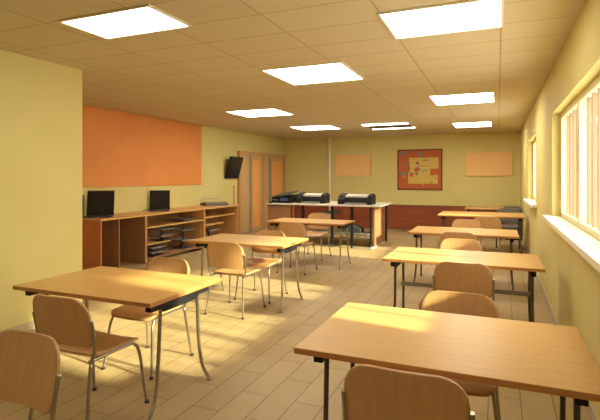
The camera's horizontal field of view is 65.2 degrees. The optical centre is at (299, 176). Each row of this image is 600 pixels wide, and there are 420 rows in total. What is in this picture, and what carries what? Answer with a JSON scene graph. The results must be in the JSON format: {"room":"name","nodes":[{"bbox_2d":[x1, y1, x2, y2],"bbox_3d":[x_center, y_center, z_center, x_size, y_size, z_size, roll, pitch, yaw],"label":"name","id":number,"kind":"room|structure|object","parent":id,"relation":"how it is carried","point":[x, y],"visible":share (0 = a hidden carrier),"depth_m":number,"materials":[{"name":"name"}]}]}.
{"room":"classroom","nodes":[
{"label":"classroom","id":0,"kind":"room"},
{"bbox_2d":[0,49,81,330],"bbox_3d":[-3.803,0.160,2.072,0.120,2.700,6.860,0,0,23],"label":"wall","id":1,"kind":"structure","parent":0,"point":[41,100],"depth_m":4.69,"materials":[{"name":"yellow paint"}]},
{"bbox_2d":[0,321,34,331],"bbox_3d":[-3.742,1.468,2.046,0.014,0.085,6.860,0,0,23],"label":"baseboard","id":2,"kind":"structure","parent":1,"relation":"attached to","point":[28,326],"depth_m":4.56,"materials":[{"name":"beige paint"}]},
{"bbox_2d":[82,105,283,215],"bbox_3d":[-2.501,0.160,10.467,0.150,2.700,9.860,0,0,23],"label":"wall","id":3,"kind":"structure","parent":0,"point":[218,145],"depth_m":11.15,"materials":[{"name":"yellow paint"}]},
{"bbox_2d":[82,105,201,187],"bbox_3d":[-3.197,-0.505,8.601,0.020,1.360,4.760,0,0,23],"label":"bulletin board","id":4,"kind":"object","parent":3,"relation":"attached to","point":[120,149],"visible":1,"depth_m":8.84,"materials":[{"name":"orange"}]},
{"bbox_2d":[225,156,242,177],"bbox_3d":[-1.683,-0.240,11.934,0.215,0.547,0.620,0,0,23],"label":"television","id":5,"kind":"object","parent":3,"relation":"attached to","point":[235,163],"visible":1,"depth_m":11.87,"materials":[{"name":"black plastic"}]},
{"bbox_2d":[233,185,234,203],"bbox_3d":[-1.710,0.860,12.130,0.014,1.300,0.040,0,0,23],"label":"cable conduit","id":6,"kind":"object","parent":3,"relation":"attached to","point":[233,185],"visible":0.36,"depth_m":12.13,"materials":[{"name":"brown plastic"}]},
{"bbox_2d":[242,155,261,233],"bbox_3d":[-1.318,0.460,12.931,0.112,2.100,1.240,0,0,23],"label":"door","id":7,"kind":"structure","parent":3,"relation":"in","point":[251,165],"depth_m":12.88,"materials":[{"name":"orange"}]},
{"bbox_2d":[237,151,284,233],"bbox_3d":[-1.061,0.410,13.582,0.080,2.200,2.840,0,0,23],"label":"trim","id":8,"kind":"structure","parent":3,"relation":"attached to","point":[239,153],"depth_m":13.08,"materials":[{"name":"brown wood"}]},
{"bbox_2d":[265,157,282,228],"bbox_3d":[-0.789,0.460,14.184,0.112,2.100,1.320,0,0,23],"label":"door","id":9,"kind":"structure","parent":3,"relation":"in","point":[273,166],"depth_m":14.08,"materials":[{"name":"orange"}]},
{"bbox_2d":[0,0,585,139],"bbox_3d":[-0.493,-1.250,5.961,7.355,0.120,16.900,0,0,23],"label":"ceiling","id":10,"kind":"structure","parent":0,"point":[200,72],"depth_m":4.79,"materials":[{"name":"tile"}]},
{"bbox_2d":[58,4,191,39],"bbox_3d":[-1.344,-1.183,3.618,0.866,0.014,0.496,0,0,23],"label":"recessed light","id":11,"kind":"object","parent":10,"relation":"in","point":[146,18],"visible":1,"depth_m":3.58,"materials":[{"name":"beige plastic"}]},
{"bbox_2d":[225,108,293,116],"bbox_3d":[-0.734,-1.183,8.674,0.996,0.014,0.866,0,0,23],"label":"recessed light","id":12,"kind":"object","parent":10,"relation":"in","point":[265,112],"visible":1,"depth_m":8.58,"materials":[{"name":"beige plastic"}]},
{"bbox_2d":[260,61,364,84],"bbox_3d":[0.172,-1.183,5.420,0.936,0.014,0.916,0,0,23],"label":"recessed light","id":13,"kind":"object","parent":10,"relation":"in","point":[339,71],"visible":1,"depth_m":5.35,"materials":[{"name":"beige plastic"}]},
{"bbox_2d":[289,125,340,130],"bbox_3d":[0.376,-1.183,11.266,1.006,0.014,0.886,0,0,23],"label":"recessed light","id":14,"kind":"object","parent":10,"relation":"in","point":[312,127],"visible":1,"depth_m":11.18,"materials":[{"name":"beige plastic"}]},
{"bbox_2d":[361,122,415,129],"bbox_3d":[2.073,-1.177,10.902,1.040,0.026,1.160,0,0,23],"label":"recessed light","id":15,"kind":"object","parent":10,"relation":"in","point":[400,125],"visible":1,"depth_m":10.79,"materials":[{"name":"beige plastic"}]},
{"bbox_2d":[377,0,503,39],"bbox_3d":[1.077,-1.183,3.540,0.846,0.014,0.676,0,0,23],"label":"recessed light","id":16,"kind":"object","parent":10,"relation":"in","point":[466,15],"visible":1,"depth_m":3.49,"materials":[{"name":"beige plastic"}]},
{"bbox_2d":[428,91,494,105],"bbox_3d":[2.471,-1.183,7.114,0.896,0.014,0.946,0,0,23],"label":"recessed light","id":17,"kind":"object","parent":10,"relation":"in","point":[477,97],"visible":1,"depth_m":7.05,"materials":[{"name":"beige plastic"}]},
{"bbox_2d":[452,121,491,127],"bbox_3d":[3.901,-1.183,10.603,0.816,0.014,1.006,0,0,23],"label":"recessed light","id":18,"kind":"object","parent":10,"relation":"in","point":[483,123],"visible":1,"depth_m":10.54,"materials":[{"name":"beige plastic"}]},
{"bbox_2d":[0,225,590,419],"bbox_3d":[-0.493,1.560,5.961,7.355,0.100,16.900,0,0,23],"label":"floor","id":19,"kind":"structure","parent":0,"point":[254,369],"depth_m":4.20,"materials":[{"name":"tile"}]},
{"bbox_2d":[0,329,61,419],"bbox_3d":[-1.315,1.106,1.872,0.500,0.812,0.545,0,0,23],"label":"chair","id":20,"kind":"object","parent":19,"relation":"on","point":[30,376],"visible":1,"depth_m":2.07,"materials":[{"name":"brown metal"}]},
{"bbox_2d":[28,294,148,419],"bbox_3d":[-1.341,1.106,2.994,0.500,0.812,0.545,0,0,23],"label":"chair","id":21,"kind":"object","parent":19,"relation":"on","point":[68,321],"visible":0.85,"depth_m":2.78,"materials":[{"name":"brown wood"}]},
{"bbox_2d":[82,216,145,269],"bbox_3d":[-3.179,1.095,7.830,0.648,0.830,1.015,0,0,23],"label":"base cabinet","id":22,"kind":"object","parent":19,"relation":"on","point":[109,243],"visible":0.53,"depth_m":7.70,"materials":[{"name":"brown wood"}]},
{"bbox_2d":[13,266,221,419],"bbox_3d":[-1.301,1.135,3.410,1.210,0.750,0.790,0,0,23],"label":"table","id":23,"kind":"object","parent":19,"relation":"on","point":[154,291],"visible":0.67,"depth_m":3.25,"materials":[{"name":"brown wood"}]},
{"bbox_2d":[102,257,193,379],"bbox_3d":[-1.226,1.106,3.832,0.500,0.812,0.545,0,0,23],"label":"chair","id":24,"kind":"object","parent":19,"relation":"on","point":[158,264],"visible":0.53,"depth_m":3.84,"materials":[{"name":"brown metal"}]},
{"bbox_2d":[146,210,204,262],"bbox_3d":[-2.635,1.095,9.118,0.648,0.830,1.770,0,0,23],"label":"shelf unit","id":25,"kind":"object","parent":19,"relation":"on","point":[154,221],"visible":0.52,"depth_m":9.70,"materials":[{"name":"brown wood"}]},
{"bbox_2d":[147,244,166,256],"bbox_3d":[-2.706,1.349,8.632,0.300,0.179,0.400,0,0,23],"label":"rack","id":26,"kind":"object","parent":25,"relation":"on","point":[153,250],"visible":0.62,"depth_m":8.65,"materials":[{"name":"grey plastic"}]},
{"bbox_2d":[147,244,166,248],"bbox_3d":[-2.706,1.276,8.632,0.300,0.035,0.400,0,0,23],"label":"tray","id":27,"kind":"object","parent":26,"relation":"on","point":[153,246],"depth_m":8.65,"materials":[{"name":"grey plastic"}]},
{"bbox_2d":[147,248,166,253],"bbox_3d":[-2.706,1.361,8.632,0.300,0.035,0.400,0,0,23],"label":"tray","id":28,"kind":"object","parent":26,"relation":"on","point":[149,251],"depth_m":8.69,"materials":[{"name":"grey plastic"}]},
{"bbox_2d":[82,204,238,220],"bbox_3d":[-2.558,0.665,9.259,0.683,0.030,4.190,0,0,23],"label":"countertop","id":29,"kind":"structure","parent":25,"relation":"on","point":[125,215],"depth_m":8.59,"materials":[{"name":"brown wood"}]},
{"bbox_2d":[82,195,83,216],"bbox_3d":[-3.592,0.470,7.484,0.120,0.360,0.264,0,0,23],"label":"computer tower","id":30,"kind":"object","parent":29,"relation":"on","point":[82,195],"visible":0.1,"depth_m":7.56,"materials":[{"name":"grey plastic"}]},
{"bbox_2d":[83,191,114,217],"bbox_3d":[-3.275,0.439,7.652,0.420,0.422,0.362,0,0,-13],"label":"laptop","id":31,"kind":"object","parent":29,"relation":"on","point":[100,204],"visible":1,"depth_m":7.76,"materials":[{"name":"grey plastic"}]},
{"bbox_2d":[149,190,169,210],"bbox_3d":[-2.708,0.455,9.019,0.380,0.390,0.316,0,0,-11],"label":"laptop","id":32,"kind":"object","parent":29,"relation":"on","point":[159,199],"visible":0.99,"depth_m":9.13,"materials":[{"name":"grey plastic"}]},
{"bbox_2d":[200,198,228,205],"bbox_3d":[-1.969,0.571,10.763,0.540,0.159,0.400,0,0,-32],"label":"scanner","id":33,"kind":"object","parent":29,"relation":"on","point":[222,203],"visible":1,"depth_m":10.65,"materials":[{"name":"grey paint"}]},
{"bbox_2d":[148,226,174,240],"bbox_3d":[-2.608,1.069,8.862,0.300,0.239,0.400,0,0,23],"label":"rack","id":34,"kind":"object","parent":25,"relation":"on","point":[161,234],"visible":0.9,"depth_m":8.85,"materials":[{"name":"grey plastic"}]},
{"bbox_2d":[148,226,174,230],"bbox_3d":[-2.608,0.967,8.862,0.300,0.035,0.400,0,0,23],"label":"tray","id":35,"kind":"object","parent":34,"relation":"on","point":[164,227],"depth_m":8.85,"materials":[{"name":"grey plastic"}]},
{"bbox_2d":[148,232,174,236],"bbox_3d":[-2.608,1.085,8.862,0.300,0.035,0.400,0,0,23],"label":"tray","id":36,"kind":"object","parent":34,"relation":"on","point":[161,234],"depth_m":8.88,"materials":[{"name":"grey plastic"}]},
{"bbox_2d":[170,217,194,248],"bbox_3d":[-2.382,1.135,9.527,0.300,0.605,0.400,0,0,23],"label":"rack","id":37,"kind":"object","parent":25,"relation":"on","point":[182,239],"visible":0.93,"depth_m":9.52,"materials":[{"name":"grey plastic"}]},
{"bbox_2d":[170,217,194,220],"bbox_3d":[-2.382,0.851,9.527,0.300,0.035,0.400,0,0,23],"label":"tray","id":38,"kind":"object","parent":37,"relation":"on","point":[180,218],"depth_m":9.54,"materials":[{"name":"grey plastic"}]},
{"bbox_2d":[170,227,194,230],"bbox_3d":[-2.382,1.060,9.527,0.300,0.035,0.400,0,0,23],"label":"tray","id":39,"kind":"object","parent":37,"relation":"on","point":[181,228],"depth_m":9.52,"materials":[{"name":"grey plastic"}]},
{"bbox_2d":[171,237,194,241],"bbox_3d":[-2.382,1.270,9.527,0.300,0.035,0.400,0,0,23],"label":"tray","id":40,"kind":"object","parent":37,"relation":"on","point":[182,239],"depth_m":9.52,"materials":[{"name":"grey plastic"}]},
{"bbox_2d":[205,206,236,234],"bbox_3d":[-2.030,1.095,10.553,0.648,0.830,1.335,0,0,23],"label":"shelf unit","id":41,"kind":"object","parent":19,"relation":"on","point":[225,219],"visible":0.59,"depth_m":11.10,"materials":[{"name":"brown wood"}]},
{"bbox_2d":[205,227,218,236],"bbox_3d":[-2.014,1.288,10.348,0.300,0.299,0.400,0,0,23],"label":"rack","id":42,"kind":"object","parent":41,"relation":"on","point":[208,229],"visible":0.37,"depth_m":10.38,"materials":[{"name":"grey plastic"}]},
{"bbox_2d":[205,227,218,230],"bbox_3d":[-2.014,1.157,10.348,0.300,0.035,0.400,0,0,23],"label":"tray","id":43,"kind":"object","parent":42,"relation":"on","point":[206,229],"depth_m":10.38,"materials":[{"name":"grey plastic"}]},
{"bbox_2d":[204,241,265,319],"bbox_3d":[-0.727,1.106,5.296,0.500,0.812,0.545,0,0,23],"label":"chair","id":44,"kind":"object","parent":19,"relation":"on","point":[230,257],"visible":0.98,"depth_m":5.10,"materials":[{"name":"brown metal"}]},
{"bbox_2d":[188,233,308,312],"bbox_3d":[-0.619,1.135,5.732,1.260,0.750,0.760,0,0,23],"label":"table","id":45,"kind":"object","parent":19,"relation":"on","point":[284,245],"visible":0.79,"depth_m":5.61,"materials":[{"name":"brown wood"}]},
{"bbox_2d":[234,230,287,303],"bbox_3d":[-0.482,1.106,5.928,0.500,0.812,0.545,0,0,23],"label":"chair","id":46,"kind":"object","parent":19,"relation":"on","point":[256,262],"visible":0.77,"depth_m":6.04,"materials":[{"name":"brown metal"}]},
{"bbox_2d":[276,222,316,274],"bbox_3d":[-0.046,1.106,7.527,0.500,0.812,0.545,0,0,23],"label":"chair","id":47,"kind":"object","parent":19,"relation":"on","point":[290,229],"visible":0.56,"depth_m":7.30,"materials":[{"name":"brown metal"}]},
{"bbox_2d":[265,218,354,269],"bbox_3d":[0.182,1.135,8.156,1.390,0.750,0.730,0,0,23],"label":"table","id":48,"kind":"object","parent":19,"relation":"on","point":[341,224],"visible":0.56,"depth_m":8.01,"materials":[{"name":"brown wood"}]},
{"bbox_2d":[298,213,331,259],"bbox_3d":[0.277,1.106,8.831,0.500,0.812,0.545,0,0,23],"label":"chair","id":49,"kind":"object","parent":19,"relation":"on","point":[312,215],"visible":0.74,"depth_m":8.97,"materials":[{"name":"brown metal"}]},
{"bbox_2d":[265,201,393,248],"bbox_3d":[0.707,1.055,10.828,2.640,0.910,1.460,0,0,23],"label":"workbench","id":50,"kind":"object","parent":19,"relation":"on","point":[275,210],"visible":0.62,"depth_m":10.41,"materials":[{"name":"beige laminate"}]},
{"bbox_2d":[270,190,298,202],"bbox_3d":[-0.383,0.459,11.039,0.573,0.282,0.542,0,0,23],"label":"copier","id":51,"kind":"object","parent":50,"relation":"on","point":[287,197],"visible":0.9,"depth_m":10.87,"materials":[{"name":"black plastic"}]},
{"bbox_2d":[296,192,329,203],"bbox_3d":[0.280,0.482,10.845,0.700,0.235,0.500,0,0,23],"label":"printer","id":52,"kind":"object","parent":50,"relation":"on","point":[303,197],"visible":0.99,"depth_m":10.79,"materials":[{"name":"black plastic"}]},
{"bbox_2d":[318,211,341,213],"bbox_3d":[0.672,0.790,10.462,0.440,0.040,0.400,0,0,23],"label":"tray","id":53,"kind":"object","parent":50,"relation":"on","point":[327,212],"depth_m":10.34,"materials":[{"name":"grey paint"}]},
{"bbox_2d":[313,229,372,234],"bbox_3d":[0.912,1.220,10.361,1.320,0.020,0.500,0,0,23],"label":"shelf","id":54,"kind":"object","parent":50,"relation":"attached to","point":[318,230],"depth_m":10.23,"materials":[{"name":"grey paint"}]},
{"bbox_2d":[341,224,363,232],"bbox_3d":[1.152,1.130,10.314,0.440,0.160,0.320,0,0,23],"label":"equipment case","id":55,"kind":"object","parent":50,"relation":"on","point":[357,228],"visible":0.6,"depth_m":10.18,"materials":[{"name":"grey plastic"}]},
{"bbox_2d":[338,193,375,204],"bbox_3d":[1.236,0.482,10.333,0.760,0.235,0.500,0,0,23],"label":"printer","id":56,"kind":"object","parent":50,"relation":"on","point":[344,198],"visible":0.98,"depth_m":10.28,"materials":[{"name":"black plastic"}]},
{"bbox_2d":[341,364,474,419],"bbox_3d":[0.470,1.106,1.936,0.500,0.812,0.545,0,0,23],"label":"chair","id":57,"kind":"object","parent":19,"relation":"on","point":[369,392],"visible":1,"depth_m":1.71,"materials":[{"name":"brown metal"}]},
{"bbox_2d":[294,302,599,419],"bbox_3d":[0.689,1.135,2.236,1.210,0.750,0.825,0,0,23],"label":"table","id":58,"kind":"object","parent":19,"relation":"on","point":[552,359],"visible":0.9,"depth_m":2.09,"materials":[{"name":"brown wood"}]},
{"bbox_2d":[438,232,476,248],"bbox_3d":[2.102,1.106,6.186,0.500,0.812,0.545,0,0,23],"label":"chair","id":59,"kind":"object","parent":19,"relation":"on","point":[457,235],"visible":0.11,"depth_m":5.95,"materials":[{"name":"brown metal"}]},
{"bbox_2d":[419,290,500,419],"bbox_3d":[0.864,1.106,2.613,0.500,0.812,0.545,0,0,23],"label":"chair","id":60,"kind":"object","parent":19,"relation":"on","point":[472,304],"visible":0.23,"depth_m":2.80,"materials":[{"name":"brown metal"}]},
{"bbox_2d":[439,238,481,250],"bbox_3d":[1.719,1.106,5.074,0.500,0.812,0.545,0,0,23],"label":"chair","id":61,"kind":"object","parent":19,"relation":"on","point":[450,243],"visible":0.14,"depth_m":5.30,"materials":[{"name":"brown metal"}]},
{"bbox_2d":[382,247,544,321],"bbox_3d":[1.549,1.135,4.491,1.360,0.750,0.800,0,0,23],"label":"table","id":62,"kind":"object","parent":19,"relation":"on","point":[531,263],"visible":0.73,"depth_m":4.43,"materials":[{"name":"brown wood"}]},
{"bbox_2d":[432,261,494,300],"bbox_3d":[1.434,1.106,4.091,0.500,0.812,0.545,0,0,23],"label":"chair","id":63,"kind":"object","parent":19,"relation":"on","point":[476,278],"visible":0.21,"depth_m":3.86,"materials":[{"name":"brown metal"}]},
{"bbox_2d":[408,226,518,289],"bbox_3d":[2.304,1.135,6.615,1.400,0.750,0.860,0,0,23],"label":"table","id":64,"kind":"object","parent":19,"relation":"on","point":[418,231],"visible":0.77,"depth_m":6.54,"materials":[{"name":"brown wood"}]},
{"bbox_2d":[452,219,481,242],"bbox_3d":[2.667,1.106,7.551,0.500,0.812,0.545,0,0,23],"label":"chair","id":65,"kind":"object","parent":19,"relation":"on","point":[458,223],"visible":0.18,"depth_m":7.77,"materials":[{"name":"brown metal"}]},
{"bbox_2d":[437,211,525,253],"bbox_3d":[3.732,1.135,9.675,1.610,0.750,1.130,0,0,23],"label":"table","id":66,"kind":"object","parent":19,"relation":"on","point":[444,214],"visible":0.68,"depth_m":9.51,"materials":[{"name":"brown wood"}]},
{"bbox_2d":[465,206,503,239],"bbox_3d":[4.586,1.135,11.659,0.880,0.750,0.850,0,0,23],"label":"table","id":67,"kind":"object","parent":19,"relation":"on","point":[476,208],"visible":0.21,"depth_m":11.59,"materials":[{"name":"brown wood"}]},
{"bbox_2d":[475,216,501,251],"bbox_3d":[3.403,1.106,8.524,0.500,0.812,0.545,0,0,23],"label":"chair","id":68,"kind":"object","parent":19,"relation":"on","point":[486,222],"visible":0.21,"depth_m":8.28,"materials":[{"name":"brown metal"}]},
{"bbox_2d":[496,208,518,246],"bbox_3d":[4.534,1.106,10.225,0.500,0.812,0.545,0,0,23],"label":"chair","id":69,"kind":"object","parent":19,"relation":"on","point":[502,210],"visible":0.52,"depth_m":10.40,"materials":[{"name":"grey paint"}]},
{"bbox_2d":[504,206,521,240],"bbox_3d":[5.325,1.140,11.752,0.370,0.740,1.225,0,0,23],"label":"base cabinet","id":70,"kind":"object","parent":19,"relation":"on","point":[518,208],"visible":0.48,"depth_m":11.21,"materials":[{"name":"grey paint"}]},
{"bbox_2d":[284,132,520,207],"bbox_3d":[2.764,0.160,13.677,7.355,2.700,0.150,0,0,23],"label":"wall","id":71,"kind":"structure","parent":0,"point":[306,160],"depth_m":13.49,"materials":[{"name":"yellow paint"}]},
{"bbox_2d":[327,138,332,226],"bbox_3d":[0.907,0.160,14.234,0.206,2.700,0.206,0,0,-22],"label":"vertical pipe","id":72,"kind":"object","parent":71,"relation":"attached to","point":[328,139],"visible":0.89,"depth_m":14.20,"materials":[{"name":"metal"}]},
{"bbox_2d":[336,154,370,175],"bbox_3d":[1.597,-0.352,14.054,1.070,0.635,0.061,0,0,23],"label":"pinboard","id":73,"kind":"object","parent":71,"relation":"attached to","point":[360,164],"visible":1,"depth_m":14.03,"materials":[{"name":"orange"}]},
{"bbox_2d":[293,205,504,229],"bbox_3d":[2.627,1.155,13.620,6.805,0.710,0.059,0,0,23],"label":"wainscot panel","id":74,"kind":"object","parent":71,"relation":"attached to","point":[403,217],"visible":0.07,"depth_m":13.48,"materials":[{"name":"brown wood"}]},
{"bbox_2d":[398,149,441,189],"bbox_3d":[3.393,-0.210,13.308,1.240,1.150,0.040,0,0,23],"label":"bulletin board","id":75,"kind":"object","parent":71,"relation":"attached to","point":[418,169],"visible":1,"depth_m":13.29,"materials":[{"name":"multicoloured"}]},
{"bbox_2d":[466,152,511,175],"bbox_3d":[5.065,-0.347,12.590,1.140,0.625,0.061,0,0,23],"label":"pinboard","id":76,"kind":"object","parent":71,"relation":"attached to","point":[483,163],"visible":1,"depth_m":12.56,"materials":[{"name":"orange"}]},
{"bbox_2d":[521,0,599,419],"bbox_3d":[2.729,0.160,4.601,0.360,2.700,16.600,0,0,23],"label":"wall","id":77,"kind":"structure","parent":0,"point":[571,284],"depth_m":4.51,"materials":[{"name":"yellow paint"}]},
{"bbox_2d":[523,139,536,207],"bbox_3d":[4.087,-0.110,8.190,0.250,1.160,2.250,0,0,23],"label":"window","id":78,"kind":"structure","parent":77,"relation":"in","point":[531,203],"depth_m":8.98,"materials":[{"name":"beige paint"}]},
{"bbox_2d":[522,236,597,419],"bbox_3d":[2.557,1.468,4.673,0.014,0.085,16.600,0,0,23],"label":"baseboard","id":79,"kind":"structure","parent":77,"relation":"attached to","point":[590,409],"depth_m":5.05,"materials":[{"name":"beige paint"}]},
{"bbox_2d":[542,74,599,272],"bbox_3d":[2.090,-0.110,3.459,0.250,1.160,3.940,0,0,23],"label":"window","id":80,"kind":"structure","parent":77,"relation":"in","point":[578,222],"depth_m":3.92,"materials":[{"name":"beige paint"}]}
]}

